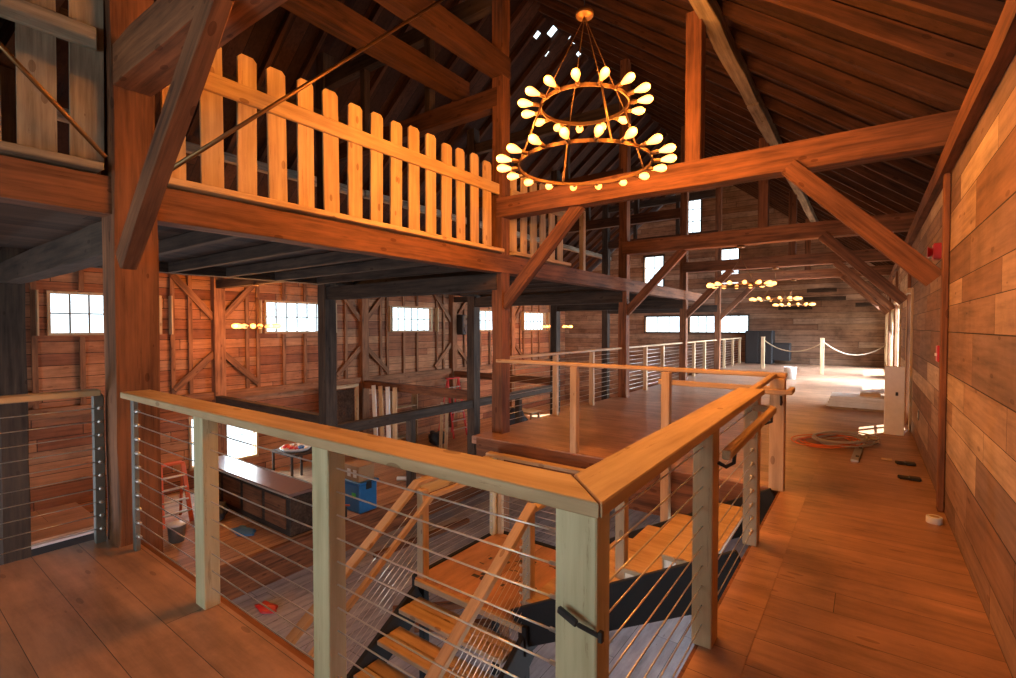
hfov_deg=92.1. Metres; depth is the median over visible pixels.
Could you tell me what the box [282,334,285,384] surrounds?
stud
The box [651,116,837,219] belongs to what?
rafter
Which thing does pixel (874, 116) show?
rafter
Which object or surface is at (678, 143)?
rafter
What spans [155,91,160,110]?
rafter
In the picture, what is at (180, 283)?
brace
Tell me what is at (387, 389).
leaning board
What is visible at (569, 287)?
joist
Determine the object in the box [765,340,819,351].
rope
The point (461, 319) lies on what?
wall speaker
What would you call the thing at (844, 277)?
knee brace
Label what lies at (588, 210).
strut
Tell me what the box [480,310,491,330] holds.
window
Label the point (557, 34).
rafter
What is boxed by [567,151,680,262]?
rafter
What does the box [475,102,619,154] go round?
beam
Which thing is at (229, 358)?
brace
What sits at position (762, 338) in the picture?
barrier post
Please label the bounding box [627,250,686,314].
knee brace
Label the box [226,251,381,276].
joist
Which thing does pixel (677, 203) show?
strut
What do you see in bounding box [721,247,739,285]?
window
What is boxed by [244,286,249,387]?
stud
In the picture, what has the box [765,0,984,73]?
rafter
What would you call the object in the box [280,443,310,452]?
tray
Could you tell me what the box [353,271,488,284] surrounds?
joist
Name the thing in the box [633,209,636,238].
strut
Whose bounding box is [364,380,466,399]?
beam
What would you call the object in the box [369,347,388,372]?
brace
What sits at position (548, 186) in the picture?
bulb
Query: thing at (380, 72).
rafter
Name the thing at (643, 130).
rafter
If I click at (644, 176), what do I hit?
bulb
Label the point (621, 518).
guard
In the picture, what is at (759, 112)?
purlin
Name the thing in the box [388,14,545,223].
rafter
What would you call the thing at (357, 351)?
brace
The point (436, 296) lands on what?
brace
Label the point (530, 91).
bulb
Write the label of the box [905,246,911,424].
wall post
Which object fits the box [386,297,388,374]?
stud
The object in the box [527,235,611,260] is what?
purlin
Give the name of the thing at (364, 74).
strut
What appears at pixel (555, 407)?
cable railing
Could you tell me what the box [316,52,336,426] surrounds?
timber post
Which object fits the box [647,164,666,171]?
bulb
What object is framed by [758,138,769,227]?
post
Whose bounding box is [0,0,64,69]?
tie beam
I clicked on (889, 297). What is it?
wall post
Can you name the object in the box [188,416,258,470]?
window
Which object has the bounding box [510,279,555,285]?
joist
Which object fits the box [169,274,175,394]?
stud
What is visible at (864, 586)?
floor
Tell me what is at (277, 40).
rafter
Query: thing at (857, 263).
knee brace
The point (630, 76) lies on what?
bulb
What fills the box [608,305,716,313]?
tie beam
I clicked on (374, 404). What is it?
leaning board
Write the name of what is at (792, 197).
post
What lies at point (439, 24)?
beam
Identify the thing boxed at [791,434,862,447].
extension cord
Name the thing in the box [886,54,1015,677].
wall
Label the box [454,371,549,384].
aisle girt
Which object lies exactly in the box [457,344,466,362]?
brace
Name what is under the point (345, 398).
door frame
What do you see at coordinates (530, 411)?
work table
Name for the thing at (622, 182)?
bulb
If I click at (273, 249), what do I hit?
joist
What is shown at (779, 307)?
board
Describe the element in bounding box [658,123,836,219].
rafter
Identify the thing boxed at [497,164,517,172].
bulb
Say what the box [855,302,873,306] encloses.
board
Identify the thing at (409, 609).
stair
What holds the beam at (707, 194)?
attached to the timber post at (718, 207)
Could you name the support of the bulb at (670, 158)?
attached to the chandelier at (583, 14)
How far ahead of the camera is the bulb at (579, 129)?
4.55 m
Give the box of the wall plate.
[884,0,1015,293]
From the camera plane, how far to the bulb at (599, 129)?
3.38 m
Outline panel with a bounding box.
[884,366,904,435]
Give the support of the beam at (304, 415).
attached to the timber post at (327, 335)
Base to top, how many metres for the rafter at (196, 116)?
5.530 m
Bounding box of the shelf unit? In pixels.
[390,391,417,439]
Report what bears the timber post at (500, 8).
on the floor at (539, 668)
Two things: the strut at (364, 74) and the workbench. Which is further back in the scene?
the strut at (364, 74)
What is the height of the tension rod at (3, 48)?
1.022 m
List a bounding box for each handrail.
[717,405,775,468]
[764,387,794,405]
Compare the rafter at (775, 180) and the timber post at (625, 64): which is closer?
the timber post at (625, 64)
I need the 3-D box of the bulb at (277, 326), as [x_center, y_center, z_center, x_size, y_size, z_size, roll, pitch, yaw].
[-5.233,-0.290,11.056,0.222,0.117,0.117,-1,2,-26]
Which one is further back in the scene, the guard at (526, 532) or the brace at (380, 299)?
the brace at (380, 299)
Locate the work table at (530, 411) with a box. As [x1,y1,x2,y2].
[514,407,541,419]
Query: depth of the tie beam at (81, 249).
4.32 m
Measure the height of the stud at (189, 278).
3.070 m
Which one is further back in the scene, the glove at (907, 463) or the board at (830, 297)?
the board at (830, 297)
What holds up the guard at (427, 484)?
on the floor at (539, 668)
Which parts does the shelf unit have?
shelf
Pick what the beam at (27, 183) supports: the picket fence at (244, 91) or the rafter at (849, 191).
the picket fence at (244, 91)
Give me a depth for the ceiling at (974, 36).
4.79 m
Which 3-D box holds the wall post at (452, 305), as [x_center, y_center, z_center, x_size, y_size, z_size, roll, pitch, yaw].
[-2.131,0.758,19.084,0.200,5.350,0.260,1,2,36]
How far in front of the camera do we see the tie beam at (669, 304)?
14.93 m
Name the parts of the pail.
lid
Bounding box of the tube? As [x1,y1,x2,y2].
[396,476,420,480]
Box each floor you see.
[0,202,387,271]
[0,362,1011,677]
[91,400,588,574]
[231,491,748,677]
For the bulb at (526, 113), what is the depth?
4.24 m
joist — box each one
[100,231,240,266]
[168,242,317,272]
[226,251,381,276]
[275,258,431,280]
[317,265,470,283]
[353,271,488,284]
[461,286,597,294]
[481,288,611,296]
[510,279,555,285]
[520,291,607,295]
[525,283,577,288]
[629,296,660,298]
[629,298,674,301]
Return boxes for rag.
[255,600,277,613]
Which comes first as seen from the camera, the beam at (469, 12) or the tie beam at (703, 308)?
the beam at (469, 12)
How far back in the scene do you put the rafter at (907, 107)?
5.47 m
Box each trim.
[141,542,313,668]
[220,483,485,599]
[476,438,777,517]
[677,491,779,677]
[682,450,821,677]
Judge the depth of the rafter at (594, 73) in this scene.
13.94 m
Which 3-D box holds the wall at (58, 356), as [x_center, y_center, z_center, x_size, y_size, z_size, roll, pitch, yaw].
[-4.746,0.845,15.795,0.120,5.738,26.200,1,2,36]
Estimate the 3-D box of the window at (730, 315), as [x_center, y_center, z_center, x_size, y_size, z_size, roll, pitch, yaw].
[9.841,-0.647,21.312,1.220,0.850,0.131,1,2,36]
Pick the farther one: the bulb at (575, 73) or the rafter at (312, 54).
the rafter at (312, 54)
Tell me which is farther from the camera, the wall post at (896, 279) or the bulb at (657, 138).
the wall post at (896, 279)
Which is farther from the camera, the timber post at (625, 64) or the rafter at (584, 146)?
the rafter at (584, 146)
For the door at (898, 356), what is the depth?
10.31 m
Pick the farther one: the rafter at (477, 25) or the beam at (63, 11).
the rafter at (477, 25)
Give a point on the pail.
(179, 526)
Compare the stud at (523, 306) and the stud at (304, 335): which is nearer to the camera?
the stud at (304, 335)
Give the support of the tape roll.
on the floor at (864, 586)
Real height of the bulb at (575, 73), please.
0.069 m
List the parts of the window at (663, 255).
casing, casing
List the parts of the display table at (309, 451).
leg, leg, leg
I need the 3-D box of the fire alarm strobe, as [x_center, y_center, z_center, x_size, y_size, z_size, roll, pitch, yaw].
[3.817,-0.778,4.388,0.097,0.140,0.180,1,2,36]
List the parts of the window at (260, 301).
casing, casing, casing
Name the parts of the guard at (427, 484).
post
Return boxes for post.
[0,18,31,564]
[101,0,162,552]
[210,277,226,455]
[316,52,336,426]
[358,298,369,433]
[406,420,415,494]
[449,295,457,426]
[467,128,479,454]
[491,0,509,636]
[510,306,514,406]
[515,398,521,423]
[550,170,560,413]
[601,204,609,399]
[618,58,630,397]
[679,126,688,379]
[685,11,705,161]
[714,187,722,369]
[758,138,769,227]
[761,337,764,368]
[788,190,796,254]
[804,218,810,269]
[820,338,824,373]
[888,297,890,365]
[894,271,897,365]
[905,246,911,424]
[936,172,950,511]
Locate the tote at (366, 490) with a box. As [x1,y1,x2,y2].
[345,477,378,513]
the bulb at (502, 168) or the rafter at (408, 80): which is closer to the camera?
the bulb at (502, 168)
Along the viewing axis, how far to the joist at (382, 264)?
7.26 m
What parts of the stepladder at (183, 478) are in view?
rail, leg, rail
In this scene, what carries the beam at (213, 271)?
attached to the timber post at (327, 335)
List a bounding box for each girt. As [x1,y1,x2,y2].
[28,357,566,420]
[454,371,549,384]
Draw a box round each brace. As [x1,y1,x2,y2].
[115,0,233,269]
[169,274,212,319]
[171,351,212,391]
[225,286,255,319]
[226,352,260,384]
[336,346,360,376]
[343,299,359,321]
[369,297,384,318]
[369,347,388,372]
[433,294,450,321]
[434,343,450,367]
[457,302,467,314]
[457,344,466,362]
[504,205,584,309]
[515,306,522,320]
[515,342,523,359]
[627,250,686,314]
[686,270,733,317]
[720,281,754,319]
[782,160,940,286]
[818,231,906,304]
[833,259,894,310]
[840,274,888,314]
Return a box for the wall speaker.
[457,315,466,334]
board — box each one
[371,385,377,435]
[378,386,383,436]
[385,387,390,437]
[393,388,397,439]
[439,402,443,447]
[444,403,448,448]
[778,306,811,309]
[804,296,845,300]
[807,288,836,292]
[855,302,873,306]
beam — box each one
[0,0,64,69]
[0,7,346,140]
[0,155,704,302]
[0,221,102,283]
[24,249,480,296]
[112,0,286,96]
[216,278,283,288]
[280,0,469,100]
[325,0,491,89]
[326,273,496,299]
[337,400,472,430]
[339,86,496,163]
[364,380,466,399]
[374,0,510,78]
[454,297,467,302]
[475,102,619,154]
[475,291,622,306]
[479,168,622,209]
[480,385,552,405]
[496,109,959,219]
[557,300,682,310]
[568,208,679,232]
[608,189,715,212]
[608,230,717,248]
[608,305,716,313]
[622,211,916,254]
[631,158,680,171]
[683,249,890,272]
[717,265,893,282]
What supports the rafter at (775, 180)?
attached to the ceiling at (974, 36)
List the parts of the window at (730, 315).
casing, casing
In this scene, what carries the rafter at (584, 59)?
attached to the ceiling at (254, 42)
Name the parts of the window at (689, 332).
casing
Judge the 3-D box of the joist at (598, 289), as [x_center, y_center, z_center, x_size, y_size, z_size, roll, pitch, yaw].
[0.905,-1.160,11.842,3.970,0.140,0.080,1,2,36]
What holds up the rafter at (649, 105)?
attached to the ceiling at (974, 36)
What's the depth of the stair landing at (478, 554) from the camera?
5.22 m
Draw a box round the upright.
[579,211,585,270]
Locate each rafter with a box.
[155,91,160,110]
[186,40,230,141]
[224,10,293,164]
[257,0,344,171]
[287,3,383,180]
[314,24,412,189]
[339,0,463,195]
[362,15,488,201]
[369,0,528,219]
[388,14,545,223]
[407,29,561,227]
[423,44,574,231]
[439,56,588,234]
[454,67,599,237]
[480,77,610,231]
[480,91,619,243]
[517,113,645,250]
[517,120,610,223]
[518,104,637,231]
[527,119,653,253]
[535,0,933,182]
[538,5,927,194]
[554,20,922,203]
[558,0,939,168]
[563,132,666,239]
[563,139,672,249]
[563,144,679,259]
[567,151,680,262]
[569,35,919,211]
[570,198,644,267]
[576,197,655,268]
[582,48,913,212]
[586,195,666,269]
[587,0,901,124]
[594,61,896,213]
[608,73,884,214]
[616,82,907,236]
[617,126,660,168]
[625,0,943,118]
[631,95,905,240]
[637,103,807,195]
[645,109,822,207]
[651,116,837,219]
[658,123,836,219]
[665,130,868,243]
[671,136,874,248]
[677,142,894,263]
[681,0,967,107]
[733,185,877,265]
[736,184,881,265]
[738,184,884,265]
[742,183,888,264]
[744,183,894,264]
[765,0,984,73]
[891,0,1004,30]
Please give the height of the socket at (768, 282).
0.080 m
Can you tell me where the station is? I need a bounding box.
[934,345,939,361]
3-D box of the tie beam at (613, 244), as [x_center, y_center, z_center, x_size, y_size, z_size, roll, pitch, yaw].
[5.578,-3.656,18.153,4.200,0.278,0.189,1,2,36]
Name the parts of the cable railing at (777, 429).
post, rail, post, rail, rail, post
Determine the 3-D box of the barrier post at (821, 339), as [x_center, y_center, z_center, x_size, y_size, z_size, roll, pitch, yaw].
[9.957,0.545,15.534,0.130,1.150,0.130,1,2,36]
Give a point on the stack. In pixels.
(864, 401)
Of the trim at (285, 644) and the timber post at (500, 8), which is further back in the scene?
the timber post at (500, 8)
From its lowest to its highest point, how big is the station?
0.140 m
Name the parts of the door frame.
panel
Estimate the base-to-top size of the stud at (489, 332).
1.420 m
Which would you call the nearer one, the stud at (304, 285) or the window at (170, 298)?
the window at (170, 298)
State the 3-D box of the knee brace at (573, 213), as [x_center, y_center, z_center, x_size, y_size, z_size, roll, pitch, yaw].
[0.424,-1.081,6.550,1.310,1.346,0.107,1,2,36]
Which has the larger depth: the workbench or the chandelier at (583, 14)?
the workbench
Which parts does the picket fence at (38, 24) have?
rail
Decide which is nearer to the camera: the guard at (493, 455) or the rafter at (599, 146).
the guard at (493, 455)
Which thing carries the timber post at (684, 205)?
on the floor at (539, 668)
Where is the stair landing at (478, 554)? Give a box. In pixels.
[412,530,555,677]
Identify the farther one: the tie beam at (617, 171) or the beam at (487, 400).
the beam at (487, 400)
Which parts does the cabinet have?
door, door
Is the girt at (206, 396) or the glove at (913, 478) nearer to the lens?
the glove at (913, 478)
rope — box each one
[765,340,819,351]
[825,343,885,355]
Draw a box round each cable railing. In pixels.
[0,388,106,554]
[120,390,609,677]
[496,359,787,521]
[510,337,740,419]
[574,387,764,677]
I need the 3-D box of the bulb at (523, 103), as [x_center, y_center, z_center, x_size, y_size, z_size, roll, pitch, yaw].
[0.173,-1.954,4.060,0.158,0.069,0.134,1,2,36]
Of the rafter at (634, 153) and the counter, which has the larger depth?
the rafter at (634, 153)
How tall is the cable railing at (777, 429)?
1.730 m
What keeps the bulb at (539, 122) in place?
attached to the chandelier at (583, 14)
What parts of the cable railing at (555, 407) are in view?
post, post, rail, post, post, post, post, post, post, post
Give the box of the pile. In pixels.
[428,430,444,445]
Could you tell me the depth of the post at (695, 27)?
5.26 m
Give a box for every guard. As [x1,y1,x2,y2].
[285,456,489,668]
[424,502,545,677]
[486,451,583,542]
[615,498,628,579]
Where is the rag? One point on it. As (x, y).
(263, 610)
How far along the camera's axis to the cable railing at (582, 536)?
1.89 m
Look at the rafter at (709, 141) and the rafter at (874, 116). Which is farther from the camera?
the rafter at (709, 141)
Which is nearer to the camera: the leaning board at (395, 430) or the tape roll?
the tape roll
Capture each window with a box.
[35,290,172,335]
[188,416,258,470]
[259,300,336,332]
[388,306,438,331]
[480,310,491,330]
[521,312,549,330]
[643,254,664,285]
[644,315,679,332]
[688,315,713,333]
[689,200,701,231]
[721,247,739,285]
[721,314,749,333]
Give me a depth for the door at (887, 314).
16.99 m
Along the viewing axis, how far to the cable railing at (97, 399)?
3.37 m
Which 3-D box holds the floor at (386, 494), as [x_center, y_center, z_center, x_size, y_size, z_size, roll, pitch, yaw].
[-2.804,3.648,14.436,4.700,0.200,26.200,1,2,36]
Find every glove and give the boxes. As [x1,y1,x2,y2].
[895,460,915,465]
[897,475,921,481]
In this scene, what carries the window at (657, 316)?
in the wall at (847, 328)
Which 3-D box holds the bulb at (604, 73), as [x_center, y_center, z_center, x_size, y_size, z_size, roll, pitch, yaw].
[0.700,-1.943,3.620,0.146,0.069,0.148,1,2,36]
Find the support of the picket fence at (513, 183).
on the beam at (27, 183)
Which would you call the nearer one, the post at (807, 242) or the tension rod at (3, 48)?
the tension rod at (3, 48)
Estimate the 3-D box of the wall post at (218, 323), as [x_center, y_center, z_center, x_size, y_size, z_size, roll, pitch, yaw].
[-7.192,0.927,12.195,0.200,5.350,0.260,1,2,36]
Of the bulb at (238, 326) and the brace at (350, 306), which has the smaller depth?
the bulb at (238, 326)
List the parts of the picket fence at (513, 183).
rail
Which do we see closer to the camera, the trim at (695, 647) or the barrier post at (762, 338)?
the trim at (695, 647)
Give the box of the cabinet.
[745,331,790,363]
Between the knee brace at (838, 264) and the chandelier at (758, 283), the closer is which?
the chandelier at (758, 283)
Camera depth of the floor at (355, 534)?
8.89 m
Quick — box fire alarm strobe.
[927,243,941,260]
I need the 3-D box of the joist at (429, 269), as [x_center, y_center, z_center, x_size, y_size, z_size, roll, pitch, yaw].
[-1.936,-1.066,7.974,3.970,0.140,0.080,1,2,36]
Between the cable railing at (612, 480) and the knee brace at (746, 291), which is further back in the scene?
the knee brace at (746, 291)
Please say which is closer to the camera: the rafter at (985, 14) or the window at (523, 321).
the rafter at (985, 14)
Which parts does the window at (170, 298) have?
casing, casing, casing, casing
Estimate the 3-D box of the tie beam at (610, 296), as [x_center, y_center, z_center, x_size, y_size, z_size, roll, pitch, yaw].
[0.783,-0.927,11.689,4.200,0.251,0.210,1,2,36]
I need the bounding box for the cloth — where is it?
[230,525,255,535]
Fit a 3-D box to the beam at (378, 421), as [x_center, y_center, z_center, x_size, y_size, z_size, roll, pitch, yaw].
[-2.197,1.745,11.245,0.160,0.200,4.150,1,2,36]
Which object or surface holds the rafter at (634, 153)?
attached to the ceiling at (254, 42)
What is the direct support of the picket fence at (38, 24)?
on the beam at (27, 183)
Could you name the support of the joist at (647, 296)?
attached to the beam at (27, 183)
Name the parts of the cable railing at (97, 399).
rail, plate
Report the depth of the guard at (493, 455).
6.21 m
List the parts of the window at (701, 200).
casing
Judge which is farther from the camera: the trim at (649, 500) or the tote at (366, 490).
the tote at (366, 490)
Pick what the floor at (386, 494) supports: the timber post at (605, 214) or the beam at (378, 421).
the timber post at (605, 214)
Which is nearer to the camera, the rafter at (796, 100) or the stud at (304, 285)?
the rafter at (796, 100)
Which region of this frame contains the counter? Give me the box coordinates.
[218,455,311,536]
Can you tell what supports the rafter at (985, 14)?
attached to the ceiling at (974, 36)
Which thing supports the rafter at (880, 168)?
attached to the ceiling at (974, 36)
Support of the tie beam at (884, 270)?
attached to the timber post at (718, 207)
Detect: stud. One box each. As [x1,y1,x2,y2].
[29,281,38,409]
[78,269,83,290]
[79,337,86,404]
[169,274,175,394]
[187,275,193,393]
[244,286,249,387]
[255,286,260,386]
[281,282,285,299]
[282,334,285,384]
[303,284,306,300]
[303,334,306,382]
[344,302,347,378]
[379,303,382,374]
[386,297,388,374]
[402,333,404,372]
[416,333,418,371]
[435,294,437,369]
[442,294,444,368]
[463,296,465,366]
[480,332,481,364]
[489,332,490,363]
[519,311,520,359]
[523,306,524,359]
[531,331,532,359]
[538,331,539,359]
[549,305,549,357]
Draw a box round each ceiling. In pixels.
[56,0,680,271]
[538,0,1006,184]
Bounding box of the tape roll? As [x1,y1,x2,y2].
[926,514,942,524]
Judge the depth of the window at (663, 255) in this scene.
23.42 m
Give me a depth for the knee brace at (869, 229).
4.36 m
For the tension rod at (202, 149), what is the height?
2.743 m
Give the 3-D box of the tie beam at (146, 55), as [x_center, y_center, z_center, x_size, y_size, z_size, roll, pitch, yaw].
[-0.588,-1.788,1.902,5.150,0.281,0.231,1,2,36]
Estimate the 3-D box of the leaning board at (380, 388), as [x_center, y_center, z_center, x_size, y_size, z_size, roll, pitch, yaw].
[-3.823,2.488,14.828,0.108,2.125,0.507,-1,2,-24]
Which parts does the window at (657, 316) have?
casing, casing, casing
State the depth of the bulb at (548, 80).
3.68 m
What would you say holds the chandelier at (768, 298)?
hanging from the tie beam at (868, 255)
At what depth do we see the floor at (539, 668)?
7.85 m
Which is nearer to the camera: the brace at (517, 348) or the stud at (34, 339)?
the stud at (34, 339)
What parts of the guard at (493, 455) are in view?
post, post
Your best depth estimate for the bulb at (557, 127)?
4.52 m
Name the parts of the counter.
panel, panel, panel, panel, panel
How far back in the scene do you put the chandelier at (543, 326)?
20.50 m
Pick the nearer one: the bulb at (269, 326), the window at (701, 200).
the bulb at (269, 326)
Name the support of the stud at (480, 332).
on the girt at (206, 396)
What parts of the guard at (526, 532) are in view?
post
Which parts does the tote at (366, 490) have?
lid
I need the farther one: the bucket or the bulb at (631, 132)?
the bucket
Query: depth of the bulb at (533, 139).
3.55 m
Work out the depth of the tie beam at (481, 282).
7.82 m
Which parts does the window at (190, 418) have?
casing, casing, casing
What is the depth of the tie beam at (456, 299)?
18.69 m
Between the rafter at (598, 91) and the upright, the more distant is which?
the rafter at (598, 91)
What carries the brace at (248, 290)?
attached to the wall post at (218, 323)
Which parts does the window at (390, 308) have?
casing, casing, casing, casing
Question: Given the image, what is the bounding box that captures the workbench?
[31,502,93,556]
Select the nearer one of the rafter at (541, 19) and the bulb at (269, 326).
the bulb at (269, 326)
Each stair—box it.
[347,585,534,677]
[510,488,774,646]
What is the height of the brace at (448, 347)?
0.931 m
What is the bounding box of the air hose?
[812,430,879,446]
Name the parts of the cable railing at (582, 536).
plate, post, post, rail, post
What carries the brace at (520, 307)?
attached to the wall post at (512, 308)
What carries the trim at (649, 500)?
attached to the floor at (864, 586)
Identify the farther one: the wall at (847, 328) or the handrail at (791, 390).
the wall at (847, 328)
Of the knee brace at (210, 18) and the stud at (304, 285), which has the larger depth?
the stud at (304, 285)
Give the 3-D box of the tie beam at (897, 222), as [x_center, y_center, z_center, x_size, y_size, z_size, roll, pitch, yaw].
[4.550,-1.868,8.897,5.150,0.280,0.230,1,2,36]
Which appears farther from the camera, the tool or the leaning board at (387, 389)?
the leaning board at (387, 389)
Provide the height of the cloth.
0.067 m
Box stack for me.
[826,391,883,412]
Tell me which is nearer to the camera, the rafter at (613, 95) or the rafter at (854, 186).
the rafter at (854, 186)
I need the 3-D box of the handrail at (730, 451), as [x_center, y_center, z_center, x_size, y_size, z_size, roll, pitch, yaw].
[1.338,0.531,2.767,0.143,0.142,1.382,1,2,36]
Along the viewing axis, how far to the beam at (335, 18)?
5.99 m
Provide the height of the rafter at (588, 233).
5.530 m
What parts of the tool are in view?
handle, arm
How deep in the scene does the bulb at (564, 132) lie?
3.42 m
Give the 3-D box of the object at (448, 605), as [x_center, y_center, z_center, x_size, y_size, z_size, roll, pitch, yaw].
[-0.887,4.221,7.767,1.838,0.090,0.120,0,1,-9]
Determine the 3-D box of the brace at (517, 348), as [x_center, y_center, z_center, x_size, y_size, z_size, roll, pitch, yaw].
[0.481,0.510,22.669,0.070,0.931,0.975,1,2,36]
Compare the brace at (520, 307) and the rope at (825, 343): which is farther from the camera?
the brace at (520, 307)
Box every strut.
[360,69,369,132]
[424,37,434,111]
[510,153,513,170]
[563,128,570,179]
[586,207,590,220]
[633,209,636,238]
[634,199,638,213]
[676,202,679,233]
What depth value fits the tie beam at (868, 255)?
12.31 m
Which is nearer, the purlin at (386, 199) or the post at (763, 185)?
the post at (763, 185)
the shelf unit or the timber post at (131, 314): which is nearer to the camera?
the timber post at (131, 314)
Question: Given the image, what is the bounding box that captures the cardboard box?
[345,459,373,482]
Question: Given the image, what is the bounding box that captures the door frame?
[337,384,358,431]
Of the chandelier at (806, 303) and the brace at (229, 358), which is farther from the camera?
the chandelier at (806, 303)
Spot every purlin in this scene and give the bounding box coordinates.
[57,108,364,196]
[363,190,528,238]
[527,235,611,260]
[688,0,757,104]
[747,92,807,206]
[802,200,823,243]
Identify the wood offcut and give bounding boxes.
[881,457,891,460]
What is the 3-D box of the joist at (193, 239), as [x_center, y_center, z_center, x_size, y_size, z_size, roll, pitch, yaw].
[-3.830,-1.002,5.396,3.970,0.140,0.080,1,2,36]
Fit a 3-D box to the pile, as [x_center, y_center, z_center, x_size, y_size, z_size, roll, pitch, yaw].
[-2.313,3.278,16.177,0.619,0.454,0.651,0,1,-12]
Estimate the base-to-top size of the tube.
0.100 m
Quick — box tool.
[557,606,603,643]
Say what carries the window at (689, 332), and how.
in the wall at (847, 328)
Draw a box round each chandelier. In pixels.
[231,283,280,328]
[496,0,676,190]
[541,319,572,327]
[706,245,776,288]
[749,267,801,301]
[773,279,815,305]
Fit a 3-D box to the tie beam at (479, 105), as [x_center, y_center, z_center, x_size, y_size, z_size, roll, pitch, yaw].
[-1.792,-3.409,8.122,4.200,0.279,0.189,1,2,36]
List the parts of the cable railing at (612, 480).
rail, post, post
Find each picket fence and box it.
[0,0,103,173]
[160,48,504,252]
[510,171,570,266]
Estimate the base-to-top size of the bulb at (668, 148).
0.069 m
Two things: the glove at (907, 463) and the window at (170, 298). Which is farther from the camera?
the window at (170, 298)
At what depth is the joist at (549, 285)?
9.89 m
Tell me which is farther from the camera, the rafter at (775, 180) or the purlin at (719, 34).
the rafter at (775, 180)
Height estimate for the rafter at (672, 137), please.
5.573 m
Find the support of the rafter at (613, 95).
attached to the ceiling at (254, 42)
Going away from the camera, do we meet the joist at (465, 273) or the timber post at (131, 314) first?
the timber post at (131, 314)
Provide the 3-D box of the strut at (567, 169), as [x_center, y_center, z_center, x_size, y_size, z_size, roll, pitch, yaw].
[1.347,-4.195,11.195,0.120,1.200,0.120,1,2,36]
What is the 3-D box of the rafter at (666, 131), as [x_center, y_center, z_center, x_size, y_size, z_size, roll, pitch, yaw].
[8.530,-4.712,15.563,7.180,5.573,0.089,1,2,36]
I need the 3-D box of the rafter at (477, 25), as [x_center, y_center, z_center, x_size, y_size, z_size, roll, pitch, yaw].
[-2.859,-4.651,12.165,7.132,5.530,0.089,1,2,36]
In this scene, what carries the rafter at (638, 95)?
attached to the ceiling at (974, 36)
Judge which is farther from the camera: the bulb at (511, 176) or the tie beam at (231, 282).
the tie beam at (231, 282)
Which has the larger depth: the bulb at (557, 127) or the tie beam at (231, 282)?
the tie beam at (231, 282)
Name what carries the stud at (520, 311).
on the girt at (206, 396)
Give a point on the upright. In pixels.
(582, 219)
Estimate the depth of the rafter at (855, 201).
11.80 m
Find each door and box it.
[884,312,888,368]
[890,308,894,365]
[893,301,901,366]
[903,288,913,430]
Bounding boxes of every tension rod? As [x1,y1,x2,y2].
[0,42,106,157]
[173,0,443,170]
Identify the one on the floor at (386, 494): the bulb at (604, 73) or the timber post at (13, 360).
the timber post at (13, 360)
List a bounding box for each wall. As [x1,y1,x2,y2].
[25,268,564,512]
[565,185,889,401]
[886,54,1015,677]
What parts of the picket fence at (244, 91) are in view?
rail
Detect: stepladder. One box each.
[161,460,193,528]
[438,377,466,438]
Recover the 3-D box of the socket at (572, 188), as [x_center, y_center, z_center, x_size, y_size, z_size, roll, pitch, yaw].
[0.637,-1.480,4.737,0.130,0.069,0.162,1,2,36]
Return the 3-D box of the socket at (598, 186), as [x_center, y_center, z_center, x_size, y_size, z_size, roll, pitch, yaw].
[0.854,-1.479,4.699,0.088,0.069,0.182,1,2,36]
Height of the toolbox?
0.299 m
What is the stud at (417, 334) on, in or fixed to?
on the girt at (206, 396)
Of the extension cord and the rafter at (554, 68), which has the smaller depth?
the extension cord
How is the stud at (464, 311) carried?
on the girt at (206, 396)
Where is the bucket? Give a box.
[784,366,796,378]
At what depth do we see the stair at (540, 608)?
3.85 m
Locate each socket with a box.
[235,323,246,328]
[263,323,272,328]
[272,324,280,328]
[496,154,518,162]
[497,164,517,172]
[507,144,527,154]
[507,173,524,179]
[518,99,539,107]
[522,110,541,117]
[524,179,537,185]
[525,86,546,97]
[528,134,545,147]
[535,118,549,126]
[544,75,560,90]
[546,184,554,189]
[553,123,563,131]
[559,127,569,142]
[570,186,576,190]
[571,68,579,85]
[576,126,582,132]
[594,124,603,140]
[595,184,601,189]
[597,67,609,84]
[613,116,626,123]
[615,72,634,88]
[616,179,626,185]
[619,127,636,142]
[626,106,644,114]
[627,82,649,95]
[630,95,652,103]
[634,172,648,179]
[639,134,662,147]
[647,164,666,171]
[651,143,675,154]
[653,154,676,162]
[761,280,772,284]
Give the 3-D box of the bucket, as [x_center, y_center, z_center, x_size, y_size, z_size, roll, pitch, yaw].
[8.145,0.979,14.141,0.340,0.350,0.343,1,2,36]
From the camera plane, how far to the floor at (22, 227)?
5.03 m
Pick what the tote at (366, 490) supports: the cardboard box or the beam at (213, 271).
the cardboard box
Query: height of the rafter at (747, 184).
5.573 m
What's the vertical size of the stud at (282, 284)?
0.700 m
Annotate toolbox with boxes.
[345,504,349,516]
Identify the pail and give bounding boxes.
[167,520,185,543]
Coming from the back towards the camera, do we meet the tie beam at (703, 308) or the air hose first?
the tie beam at (703, 308)
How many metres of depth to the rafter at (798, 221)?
19.94 m
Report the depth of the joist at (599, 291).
12.48 m
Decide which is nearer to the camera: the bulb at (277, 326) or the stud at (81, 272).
the stud at (81, 272)
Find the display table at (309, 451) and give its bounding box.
[270,446,311,476]

